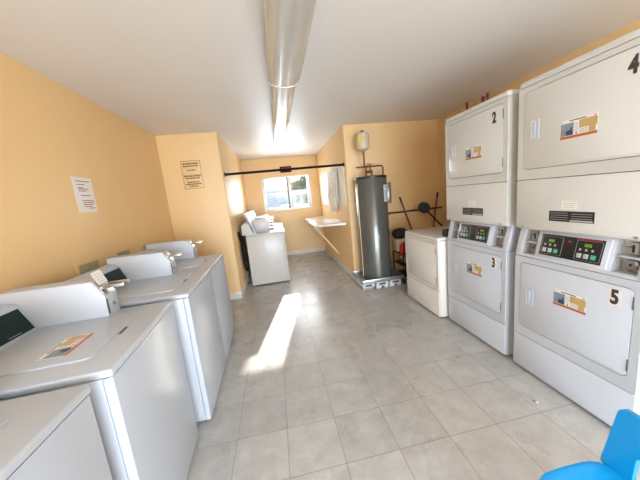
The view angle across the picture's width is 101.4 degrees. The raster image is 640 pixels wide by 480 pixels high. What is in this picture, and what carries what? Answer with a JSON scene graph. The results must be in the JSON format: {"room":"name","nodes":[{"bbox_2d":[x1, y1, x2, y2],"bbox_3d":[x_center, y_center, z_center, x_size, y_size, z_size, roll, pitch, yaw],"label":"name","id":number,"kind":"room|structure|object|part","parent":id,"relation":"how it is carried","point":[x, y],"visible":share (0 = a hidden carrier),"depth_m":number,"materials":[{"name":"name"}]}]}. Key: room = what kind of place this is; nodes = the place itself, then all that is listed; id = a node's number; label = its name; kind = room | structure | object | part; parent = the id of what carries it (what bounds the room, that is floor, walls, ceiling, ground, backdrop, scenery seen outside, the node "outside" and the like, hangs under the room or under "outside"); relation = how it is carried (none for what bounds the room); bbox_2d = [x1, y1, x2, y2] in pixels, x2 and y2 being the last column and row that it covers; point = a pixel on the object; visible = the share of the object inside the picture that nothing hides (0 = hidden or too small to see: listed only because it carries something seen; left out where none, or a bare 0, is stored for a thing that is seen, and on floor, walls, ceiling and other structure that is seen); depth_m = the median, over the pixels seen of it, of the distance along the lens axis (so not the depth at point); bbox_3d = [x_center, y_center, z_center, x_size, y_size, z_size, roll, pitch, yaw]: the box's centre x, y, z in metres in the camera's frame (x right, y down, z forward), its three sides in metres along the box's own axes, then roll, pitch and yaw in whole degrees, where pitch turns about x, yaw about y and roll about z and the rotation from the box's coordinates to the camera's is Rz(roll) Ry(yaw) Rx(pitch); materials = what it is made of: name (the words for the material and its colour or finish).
{"room":"laundry","nodes":[
{"label":"laundry","id":0,"kind":"room"},
{"bbox_2d":[0,51,174,293],"bbox_3d":[-1.558,0.324,0.225,0.140,2.438,7.151,-7,10,-9],"label":"wall","id":1,"kind":"structure","parent":0,"point":[50,133],"depth_m":1.87,"materials":[{"name":"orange paint"}]},
{"bbox_2d":[70,176,97,212],"bbox_3d":[-1.857,-0.356,2.071,0.002,0.270,0.214,-7,10,-9],"label":"paper notice","id":2,"kind":"object","parent":1,"relation":"attached to","point":[83,190],"visible":1,"depth_m":2.06,"materials":[{"name":"white paper"}]},
{"bbox_2d":[74,255,101,275],"bbox_3d":[-1.766,0.227,2.025,0.022,0.170,0.280,-7,10,-9],"label":"washer outlet box","id":3,"kind":"object","parent":1,"relation":"attached to","point":[84,266],"visible":0.47,"depth_m":2.00,"materials":[{"name":"pink paint"}]},
{"bbox_2d":[113,246,131,255],"bbox_3d":[-1.845,0.159,2.479,0.022,0.170,0.270,-7,10,-9],"label":"washer outlet box","id":4,"kind":"object","parent":1,"relation":"attached to","point":[126,250],"visible":0.45,"depth_m":2.48,"materials":[{"name":"beige plastic"}]},
{"bbox_2d":[140,240,150,250],"bbox_3d":[-1.921,0.098,2.923,0.022,0.160,0.240,-7,10,-9],"label":"washer outlet box","id":5,"kind":"object","parent":1,"relation":"attached to","point":[142,245],"visible":0.4,"depth_m":2.87,"materials":[{"name":"pink paint"}]},
{"bbox_2d":[155,132,249,292],"bbox_3d":[-1.999,-0.439,5.061,0.932,2.438,2.649,-7,10,-9],"label":"wall","id":6,"kind":"structure","parent":0,"point":[212,214],"depth_m":3.76,"materials":[{"name":"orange paint"}]},
{"bbox_2d":[180,160,204,189],"bbox_3d":[-1.787,-0.913,3.665,0.266,0.390,0.005,-7,10,-9],"label":"wall sign","id":7,"kind":"object","parent":6,"relation":"attached to","point":[191,170],"visible":1,"depth_m":3.66,"materials":[{"name":"beige paper"}]},
{"bbox_2d":[229,291,242,299],"bbox_3d":[-1.583,0.890,3.967,0.804,0.105,0.012,-7,10,-9],"label":"baseboard","id":8,"kind":"structure","parent":6,"relation":"attached to","point":[236,295],"depth_m":4.01,"materials":[{"name":"plastic"}]},
{"bbox_2d":[237,232,248,270],"bbox_3d":[-1.291,0.203,4.461,0.076,0.712,0.144,-2,10,20],"label":"hose","id":9,"kind":"object","parent":6,"relation":"attached to","point":[239,234],"visible":0.97,"depth_m":4.40,"materials":[{"name":"black rubber"}]},
{"bbox_2d":[241,236,248,269],"bbox_3d":[-1.290,0.215,4.452,0.134,0.626,0.058,-2,10,20],"label":"supply hose","id":10,"kind":"object","parent":6,"relation":"attached to","point":[241,236],"visible":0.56,"depth_m":4.41,"materials":[{"name":"black rubber"}]},
{"bbox_2d":[242,269,250,297],"bbox_3d":[-1.419,0.648,5.318,0.012,0.105,2.661,-7,10,-9],"label":"baseboard","id":11,"kind":"structure","parent":6,"relation":"attached to","point":[249,272],"depth_m":4.53,"materials":[{"name":"plastic"}]},
{"bbox_2d":[224,163,343,176],"bbox_3d":[-0.513,-1.077,3.997,1.818,0.064,0.064,-7,10,-9],"label":"hanging rod","id":12,"kind":"object","parent":6,"relation":"attached to","point":[331,165],"visible":1,"depth_m":3.98,"materials":[{"name":"black paint"}]},
{"bbox_2d":[241,155,324,251],"bbox_3d":[-0.495,-0.862,6.679,4.478,2.438,0.120,-7,10,-9],"label":"wall","id":13,"kind":"structure","parent":0,"point":[299,235],"depth_m":6.54,"materials":[{"name":"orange paint"}]},
{"bbox_2d":[280,166,291,172],"bbox_3d":[-0.841,-1.728,6.409,0.276,0.140,0.037,-7,10,-9],"label":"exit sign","id":14,"kind":"object","parent":13,"relation":"attached to","point":[284,166],"visible":0.55,"depth_m":6.39,"materials":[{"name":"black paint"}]},
{"bbox_2d":[261,174,312,211],"bbox_3d":[-0.818,-1.171,6.559,1.200,0.820,0.095,-7,10,-9],"label":"window","id":15,"kind":"structure","parent":13,"relation":"in","point":[288,178],"depth_m":6.56,"materials":[{"name":"metal"}]},
{"bbox_3d":[-1.072,-1.149,6.511,0.592,0.762,0.030,-7,10,-9],"label":"sash","id":16,"kind":"part","parent":15,"relation":"part of","materials":[{"name":"metal"}]},
{"bbox_3d":[-0.536,-1.223,6.628,0.513,0.762,0.030,-7,10,-9],"label":"sash","id":17,"kind":"part","parent":15,"relation":"part of","materials":[{"name":"metal"}]},
{"bbox_2d":[287,247,324,255],"bbox_3d":[-0.757,0.345,6.746,1.794,0.100,0.012,-7,10,-9],"label":"baseboard","id":18,"kind":"structure","parent":13,"relation":"attached to","point":[321,248],"depth_m":6.80,"materials":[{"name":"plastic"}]},
{"bbox_2d":[0,0,639,160],"bbox_3d":[0.209,-1.401,1.679,4.498,0.120,10.010,-7,10,-9],"label":"ceiling","id":19,"kind":"structure","parent":0,"point":[164,67],"depth_m":1.91,"materials":[{"name":"paint"}]},
{"bbox_2d":[272,122,287,141],"bbox_3d":[-0.575,-1.562,3.755,0.206,0.088,1.042,-7,10,-9],"label":"ceiling light","id":20,"kind":"object","parent":19,"relation":"attached to","point":[279,131],"visible":0.53,"depth_m":3.71,"materials":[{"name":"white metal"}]},
{"bbox_2d":[271,86,294,124],"bbox_3d":[-0.388,-1.392,2.684,0.214,0.108,1.142,-7,10,-9],"label":"ceiling light","id":21,"kind":"object","parent":19,"relation":"attached to","point":[282,98],"visible":0.66,"depth_m":2.57,"materials":[{"name":"white plastic"}]},
{"bbox_2d":[263,0,316,87],"bbox_3d":[-0.180,-1.204,1.492,0.268,0.129,1.292,-7,10,-9],"label":"ceiling light","id":22,"kind":"object","parent":19,"relation":"attached to","point":[288,23],"visible":1,"depth_m":1.49,"materials":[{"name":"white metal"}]},
{"bbox_2d":[316,119,440,271],"bbox_3d":[1.085,-0.834,5.556,1.727,2.438,2.612,-7,10,-9],"label":"wall","id":23,"kind":"structure","parent":0,"point":[408,151],"depth_m":4.25,"materials":[{"name":"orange paint"}]},
{"bbox_2d":[304,216,345,254],"bbox_3d":[0.026,-0.075,5.611,0.519,0.719,2.328,-7,10,-9],"label":"countertop","id":24,"kind":"structure","parent":23,"relation":"attached to","point":[318,221],"depth_m":5.15,"materials":[{"name":"white laminate"}]},
{"bbox_2d":[320,166,346,205],"bbox_3d":[0.224,-1.026,5.205,0.017,0.660,2.070,-7,10,-9],"label":"board","id":25,"kind":"object","parent":23,"relation":"attached to","point":[342,201],"visible":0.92,"depth_m":4.53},
{"bbox_2d":[327,169,338,212],"bbox_3d":[0.241,-0.902,4.944,0.085,0.781,0.822,-7,9,-7],"label":"hanging cloth","id":26,"kind":"object","parent":25,"relation":"hanging from","point":[333,198],"visible":1,"depth_m":4.91,"materials":[{"name":"beige fabric"}]},
{"bbox_2d":[325,248,352,277],"bbox_3d":[0.349,0.422,5.610,0.012,0.100,2.624,-7,10,-9],"label":"baseboard","id":27,"kind":"structure","parent":23,"relation":"attached to","point":[338,261],"depth_m":5.23,"materials":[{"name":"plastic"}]},
{"bbox_2d":[388,206,441,213],"bbox_3d":[1.511,-0.484,4.319,1.073,0.034,0.046,-7,10,-9],"label":"pipe","id":28,"kind":"object","parent":23,"relation":"attached to","point":[441,206],"visible":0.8,"depth_m":4.29,"materials":[{"name":"brown metal"}]},
{"bbox_2d":[186,251,639,479],"bbox_3d":[0.464,1.109,2.098,4.498,0.120,10.010,-7,10,-9],"label":"floor","id":29,"kind":"structure","parent":0,"point":[325,377],"depth_m":1.79,"materials":[{"name":"tile"}]},
{"bbox_2d":[0,355,112,479],"bbox_3d":[-0.978,0.892,0.509,0.704,1.114,0.660,-7,10,-9],"label":"washer","id":30,"kind":"object","parent":29,"relation":"on","point":[54,435],"visible":1,"depth_m":0.72,"materials":[{"name":"white metal"}]},
{"bbox_3d":[-1.006,0.540,0.452,0.444,0.008,0.450,-7,10,-9],"label":"lid","id":31,"kind":"part","parent":30,"relation":"part of","materials":[{"name":"white metal"}]},
{"bbox_3d":[-0.640,0.954,0.577,0.029,0.859,0.656,-7,10,-9],"label":"panel","id":32,"kind":"part","parent":30,"relation":"part of","materials":[{"name":"white metal"}]},
{"bbox_2d":[0,269,197,479],"bbox_3d":[-1.091,0.769,1.190,0.704,1.155,0.660,-8,10,-12],"label":"washer","id":33,"kind":"object","parent":29,"relation":"on","point":[75,333],"visible":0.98,"depth_m":1.15,"materials":[{"name":"white metal"}]},
{"bbox_3d":[-1.362,0.407,1.042,0.048,0.107,0.450,-8,10,-12],"label":"display panel","id":34,"kind":"part","parent":33,"relation":"part of","materials":[{"name":"green glass"}]},
{"bbox_3d":[-1.116,0.437,1.136,0.444,0.008,0.450,-8,10,-12],"label":"lid","id":35,"kind":"part","parent":33,"relation":"part of","materials":[{"name":"white metal"}]},
{"bbox_3d":[-0.755,0.849,1.279,0.029,0.859,0.656,-8,10,-12],"label":"panel","id":36,"kind":"part","parent":33,"relation":"part of","materials":[{"name":"white metal"}]},
{"bbox_2d":[64,250,225,421],"bbox_3d":[-1.185,0.676,1.932,0.704,1.114,0.660,-7,10,-10],"label":"washer","id":37,"kind":"object","parent":29,"relation":"on","point":[154,277],"visible":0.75,"depth_m":1.84,"materials":[{"name":"white metal"}]},
{"bbox_3d":[-1.462,0.293,1.788,0.048,0.107,0.450,-7,10,-10],"label":"display panel","id":38,"kind":"part","parent":37,"relation":"part of","materials":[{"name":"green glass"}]},
{"bbox_3d":[-1.213,0.323,1.874,0.444,0.008,0.450,-7,10,-10],"label":"lid","id":39,"kind":"part","parent":37,"relation":"part of","materials":[{"name":"white metal"}]},
{"bbox_3d":[-0.849,0.737,2.006,0.029,0.859,0.656,-7,10,-10],"label":"panel","id":40,"kind":"part","parent":37,"relation":"part of","materials":[{"name":"white metal"}]},
{"bbox_2d":[135,239,234,359],"bbox_3d":[-1.315,0.582,2.573,0.704,1.114,0.660,-7,10,-10],"label":"washer","id":41,"kind":"object","parent":29,"relation":"on","point":[189,260],"visible":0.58,"depth_m":2.65,"materials":[{"name":"white metal"}]},
{"bbox_3d":[-1.343,0.229,2.516,0.444,0.008,0.450,-7,10,-10],"label":"lid","id":42,"kind":"part","parent":41,"relation":"part of","materials":[{"name":"white metal"}]},
{"bbox_3d":[-0.979,0.643,2.648,0.029,0.859,0.656,-7,10,-10],"label":"panel","id":43,"kind":"part","parent":41,"relation":"part of","materials":[{"name":"white metal"}]},
{"bbox_2d":[241,212,289,285],"bbox_3d":[-0.977,0.106,4.765,0.703,1.261,0.640,-7,10,-9],"label":"washer","id":44,"kind":"object","parent":29,"relation":"on","point":[266,245],"visible":1,"depth_m":4.49,"materials":[{"name":"white metal"}]},
{"bbox_3d":[-0.939,-0.172,4.731,0.340,0.009,0.440,-7,10,-9],"label":"lid","id":45,"kind":"part","parent":44,"relation":"part of","materials":[{"name":"white metal"}]},
{"bbox_3d":[-0.632,0.245,4.846,0.029,0.849,0.636,-7,10,-9],"label":"panel","id":46,"kind":"part","parent":44,"relation":"part of","materials":[{"name":"white metal"}]},
{"bbox_2d":[249,211,282,227],"bbox_3d":[-1.089,0.010,5.409,0.703,1.261,0.640,-7,10,-9],"label":"washer","id":47,"kind":"object","parent":29,"relation":"on","point":[250,212],"visible":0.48,"depth_m":5.30,"materials":[{"name":"white metal"}]},
{"bbox_2d":[252,210,281,224],"bbox_3d":[-1.200,-0.086,6.052,0.703,1.261,0.640,-7,10,-9],"label":"washer","id":48,"kind":"object","parent":29,"relation":"on","point":[253,211],"visible":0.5,"depth_m":5.96,"materials":[{"name":"white metal"}]},
{"bbox_2d":[352,268,403,290],"bbox_3d":[0.898,0.591,4.113,0.650,0.150,0.528,-7,10,-9],"label":"pan","id":49,"kind":"object","parent":29,"relation":"on","point":[396,277],"visible":0.7,"depth_m":3.88,"materials":[{"name":"metal"}]},
{"bbox_2d":[354,154,391,279],"bbox_3d":[0.799,-0.344,3.966,0.481,1.853,0.477,-15,13,-43],"label":"water heater","id":50,"kind":"object","parent":49,"relation":"on","point":[373,192],"visible":0.99,"depth_m":3.81,"materials":[{"name":"grey metal"}]},
{"bbox_2d":[356,130,369,153],"bbox_3d":[0.616,-1.406,3.780,0.192,0.325,0.192,-7,10,-9],"label":"tank","id":51,"kind":"object","parent":50,"relation":"on","point":[362,138],"visible":1,"depth_m":3.71,"materials":[{"name":"beige paint"}]},
{"bbox_2d":[393,250,406,283],"bbox_3d":[1.322,0.399,4.085,0.220,0.452,0.340,-7,10,-9],"label":"storage rack","id":52,"kind":"object","parent":29,"relation":"on","point":[403,271],"visible":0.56,"depth_m":4.06,"materials":[{"name":"black metal"}]},
{"bbox_2d":[393,238,404,251],"bbox_3d":[1.272,0.064,4.129,0.200,0.200,0.160,-7,10,-9],"label":"tub","id":53,"kind":"object","parent":52,"relation":"on","point":[396,242],"visible":0.49,"depth_m":4.05,"materials":[{"name":"beige plastic"}]},
{"bbox_2d":[392,228,407,238],"bbox_3d":[1.252,-0.111,4.089,0.257,0.160,0.207,-7,10,-9],"label":"bag","id":54,"kind":"object","parent":53,"relation":"on","point":[399,233],"visible":0.88,"depth_m":4.02,"materials":[{"name":"plastic"}]},
{"bbox_2d":[394,260,405,265],"bbox_3d":[1.317,0.350,4.077,0.220,0.012,0.340,-7,10,-9],"label":"shelf","id":55,"kind":"object","parent":52,"relation":"attached to","point":[399,262],"depth_m":4.07,"materials":[{"name":"black plastic"}]},
{"bbox_2d":[399,243,403,253],"bbox_3d":[1.227,0.125,3.925,0.068,0.156,0.068,-7,10,-9],"label":"bottle","id":56,"kind":"object","parent":52,"relation":"on","point":[401,247],"visible":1,"depth_m":3.90,"materials":[{"name":"plastic"}]},
{"bbox_2d":[397,269,406,276],"bbox_3d":[1.334,0.517,4.104,0.220,0.012,0.340,-7,10,-9],"label":"shelf","id":57,"kind":"object","parent":52,"relation":"attached to","point":[401,271],"depth_m":4.15,"materials":[{"name":"black plastic"}]},
{"bbox_3d":[1.251,0.436,3.914,0.016,0.450,0.016,-7,10,-9],"label":"leg","id":58,"kind":"part","parent":52,"relation":"part of","materials":[{"name":"black plastic"}]},
{"bbox_2d":[399,197,412,229],"bbox_3d":[1.559,-0.069,4.209,0.493,1.284,0.146,-4,10,12],"label":"mop","id":59,"kind":"object","parent":29,"relation":"on","point":[399,197],"visible":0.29,"depth_m":4.22,"materials":[{"name":"red paint"}]},
{"bbox_2d":[405,225,449,316],"bbox_3d":[1.520,0.322,3.121,0.704,0.880,0.696,-7,10,-9],"label":"dryer","id":60,"kind":"object","parent":29,"relation":"on","point":[426,248],"visible":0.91,"depth_m":2.92,"materials":[{"name":"metal"}]},
{"bbox_3d":[1.172,0.229,3.034,0.013,0.460,0.579,-7,10,-9],"label":"door","id":61,"kind":"part","parent":60,"relation":"part of","materials":[{"name":"metal"}]},
{"bbox_3d":[1.171,0.233,3.047,0.011,0.542,0.686,-7,10,-9],"label":"panel","id":62,"kind":"part","parent":60,"relation":"part of","materials":[{"name":"metal"}]},
{"bbox_3d":[1.212,0.638,3.115,0.011,0.278,0.686,-7,10,-9],"label":"kick panel","id":63,"kind":"part","parent":60,"relation":"part of","materials":[{"name":"metal"}]},
{"bbox_3d":[1.478,-0.094,3.051,0.703,0.033,0.696,-7,10,-9],"label":"panel","id":64,"kind":"part","parent":60,"relation":"part of","materials":[{"name":"metal"}]},
{"bbox_2d":[442,229,448,236],"bbox_3d":[1.313,-0.073,2.697,0.080,0.075,0.075,-7,10,-9],"label":"box","id":65,"kind":"object","parent":60,"relation":"on","point":[444,231],"visible":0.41,"depth_m":2.68,"materials":[{"name":"black plastic"}]},
{"bbox_2d":[418,202,442,225],"bbox_3d":[1.839,-0.053,4.303,0.417,1.164,0.106,-5,10,7],"label":"mop","id":66,"kind":"object","parent":29,"relation":"on","point":[424,207],"visible":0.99,"depth_m":4.21,"materials":[{"name":"black plastic"}]},
{"bbox_3d":[1.859,-0.345,4.236,0.315,0.372,0.026,-3,10,17],"label":"handle","id":67,"kind":"part","parent":66,"relation":"part of","materials":[{"name":"black plastic"}]},
{"bbox_2d":[433,192,437,226],"bbox_3d":[1.840,-0.126,4.346,0.420,1.293,0.098,-9,10,-19],"label":"broom","id":68,"kind":"object","parent":29,"relation":"on","point":[437,192],"visible":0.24,"depth_m":4.34,"materials":[{"name":"red paint"}]},
{"bbox_2d":[447,220,520,354],"bbox_3d":[1.710,0.330,2.403,0.704,1.062,0.694,-7,10,-9],"label":"dryer","id":69,"kind":"object","parent":29,"relation":"on","point":[481,257],"visible":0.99,"depth_m":2.22,"materials":[{"name":"white metal"}]},
{"bbox_3d":[1.322,0.285,2.564,0.003,0.124,0.060,-7,10,-9],"label":"door handle","id":70,"kind":"part","parent":69,"relation":"part of","materials":[{"name":"white plastic"}]},
{"bbox_3d":[1.340,-0.064,2.290,0.034,0.130,0.332,-7,10,-9],"label":"control panel","id":71,"kind":"part","parent":69,"relation":"part of","materials":[{"name":"black plastic"}]},
{"bbox_3d":[1.368,0.318,2.342,0.013,0.473,0.604,-7,10,-9],"label":"door","id":72,"kind":"part","parent":69,"relation":"part of","materials":[{"name":"white metal"}]},
{"bbox_3d":[1.371,0.332,2.344,0.011,0.588,0.686,-7,10,-9],"label":"panel","id":73,"kind":"part","parent":69,"relation":"part of","materials":[{"name":"white metal"}]},
{"bbox_3d":[1.413,0.748,2.414,0.011,0.254,0.686,-7,10,-9],"label":"kick panel","id":74,"kind":"part","parent":69,"relation":"part of","materials":[{"name":"white metal"}]},
{"bbox_2d":[445,89,519,225],"bbox_3d":[1.611,-0.652,2.239,0.704,0.937,0.694,-7,10,-9],"label":"dryer","id":75,"kind":"object","parent":69,"relation":"on","point":[481,141],"visible":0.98,"depth_m":2.05,"materials":[{"name":"white metal"}]},
{"bbox_3d":[1.212,-0.801,2.382,0.003,0.124,0.060,-7,10,-9],"label":"door handle","id":76,"kind":"part","parent":75,"relation":"part of","materials":[{"name":"white plastic"}]},
{"bbox_3d":[1.258,-0.768,2.160,0.013,0.475,0.604,-7,10,-9],"label":"door","id":77,"kind":"part","parent":75,"relation":"part of","materials":[{"name":"white metal"}]},
{"bbox_3d":[1.305,-0.310,2.237,0.011,0.320,0.686,-7,10,-9],"label":"panel","id":78,"kind":"part","parent":75,"relation":"part of","materials":[{"name":"white metal"}]},
{"bbox_3d":[1.261,-0.752,2.163,0.011,0.574,0.686,-7,10,-9],"label":"panel","id":79,"kind":"part","parent":75,"relation":"part of","materials":[{"name":"white metal"}]},
{"bbox_3d":[1.567,-1.096,2.165,0.702,0.034,0.694,-7,10,-9],"label":"panel","id":80,"kind":"part","parent":75,"relation":"part of","materials":[{"name":"white metal"}]},
{"bbox_2d":[513,228,639,426],"bbox_3d":[1.839,0.441,1.659,0.704,1.062,0.694,-7,10,-9],"label":"dryer","id":81,"kind":"object","parent":29,"relation":"on","point":[577,298],"visible":0.94,"depth_m":1.51,"materials":[{"name":"white metal"}]},
{"bbox_3d":[1.452,0.397,1.820,0.003,0.124,0.060,-7,10,-9],"label":"door handle","id":82,"kind":"part","parent":81,"relation":"part of","materials":[{"name":"white plastic"}]},
{"bbox_3d":[1.469,0.048,1.546,0.034,0.130,0.332,-7,10,-9],"label":"control panel","id":83,"kind":"part","parent":81,"relation":"part of","materials":[{"name":"black plastic"}]},
{"bbox_3d":[1.542,0.859,1.670,0.011,0.254,0.686,-7,10,-9],"label":"kick panel","id":84,"kind":"part","parent":81,"relation":"part of","materials":[{"name":"white metal"}]},
{"bbox_3d":[1.500,0.443,1.601,0.011,0.588,0.686,-7,10,-9],"label":"panel","id":85,"kind":"part","parent":81,"relation":"part of","materials":[{"name":"white metal"}]},
{"bbox_3d":[1.498,0.429,1.598,0.013,0.473,0.604,-7,10,-9],"label":"door","id":86,"kind":"part","parent":81,"relation":"part of","materials":[{"name":"white metal"}]},
{"bbox_2d":[516,28,639,240],"bbox_3d":[1.740,-0.541,1.495,0.704,0.937,0.694,-7,10,-9],"label":"dryer","id":87,"kind":"object","parent":81,"relation":"on","point":[578,172],"visible":1,"depth_m":1.39,"materials":[{"name":"white metal"}]},
{"bbox_3d":[1.341,-0.690,1.639,0.003,0.124,0.060,-7,10,-9],"label":"door handle","id":88,"kind":"part","parent":87,"relation":"part of","materials":[{"name":"white plastic"}]},
{"bbox_3d":[1.435,-0.199,1.493,0.011,0.320,0.686,-7,10,-9],"label":"panel","id":89,"kind":"part","parent":87,"relation":"part of","materials":[{"name":"white metal"}]},
{"bbox_3d":[1.390,-0.641,1.420,0.011,0.574,0.686,-7,10,-9],"label":"panel","id":90,"kind":"part","parent":87,"relation":"part of","materials":[{"name":"white metal"}]},
{"bbox_3d":[1.696,-0.985,1.421,0.702,0.034,0.694,-7,10,-9],"label":"panel","id":91,"kind":"part","parent":87,"relation":"part of","materials":[{"name":"white metal"}]},
{"bbox_3d":[1.387,-0.657,1.417,0.013,0.475,0.604,-7,10,-9],"label":"door","id":92,"kind":"part","parent":87,"relation":"part of","materials":[{"name":"white metal"}]},
{"bbox_2d":[539,409,639,479],"bbox_3d":[0.995,0.926,0.850,0.377,0.547,0.357,-7,10,-9],"label":"chair","id":93,"kind":"object","parent":29,"relation":"on","point":[620,456],"visible":1,"depth_m":0.97,"materials":[{"name":"blue plastic"}]},
{"bbox_3d":[0.980,0.914,0.845,0.337,0.034,0.357,-7,10,-9],"label":"seat","id":94,"kind":"part","parent":93,"relation":"part of","materials":[{"name":"blue plastic"}]},
{"bbox_3d":[1.140,0.766,0.851,0.053,0.261,0.332,-7,10,-9],"label":"backrest","id":95,"kind":"part","parent":93,"relation":"part of","materials":[{"name":"blue plastic"}]},
{"bbox_2d":[438,19,639,225],"bbox_3d":[2.692,-0.220,0.900,0.140,2.438,7.188,-7,10,-9],"label":"wall","id":96,"kind":"structure","parent":0,"point":[635,25],"depth_m":2.96,"materials":[{"name":"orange paint"}]},
{"label":"outside","id":97,"kind":"structure","parent":0,"visible":0},
{"bbox_3d":[-19.021,-14.900,110.818,140.000,0.150,213.180,-7,10,-9],"label":"ground","id":98,"kind":"structure","parent":97,"visible":0},
{"bbox_2d":[267,197,280,207],"bbox_3d":[-10.745,-8.629,60.451,3.800,2.500,2.400,-7,10,-9],"label":"house","id":99,"kind":"structure","parent":98,"relation":"on","point":[272,202],"depth_m":59.44,"materials":[{"name":"white"}]},
{"bbox_2d":[266,188,298,204],"bbox_3d":[-21.825,-21.095,123.861,140.000,8.393,65.000,-7,10,-9],"label":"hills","id":100,"kind":"structure","parent":98,"relation":"on","point":[271,192],"depth_m":100.12,"materials":[{"name":"white"}]},
{"bbox_2d":[268,204,307,208],"bbox_3d":[-1.796,-1.176,13.952,17.000,1.230,0.150,-7,10,-9],"label":"wall","id":101,"kind":"structure","parent":98,"relation":"on","point":[304,204],"depth_m":13.78,"materials":[{"name":"white"}]},
{"bbox_2d":[275,189,306,205],"bbox_3d":[-1.027,-1.179,11.341,1.616,1.940,1.000,-7,10,-9],"label":"patio cover","id":102,"kind":"object","parent":98,"relation":"on","point":[301,193],"visible":0.47,"depth_m":10.72,"materials":[{"name":"white"}]},
{"bbox_3d":[-0.730,-1.108,11.403,0.120,1.720,0.120,-7,10,-9],"label":"post","id":103,"kind":"part","parent":102,"relation":"part of","materials":[{"name":"white"}]},
{"bbox_2d":[291,176,307,203],"bbox_3d":[0.015,-3.583,19.454,4.621,3.817,4.863,3,13,41],"label":"tree","id":104,"kind":"object","parent":98,"relation":"on","point":[300,184],"visible":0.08,"depth_m":18.38,"materials":[{"name":"green plant"}]}
]}

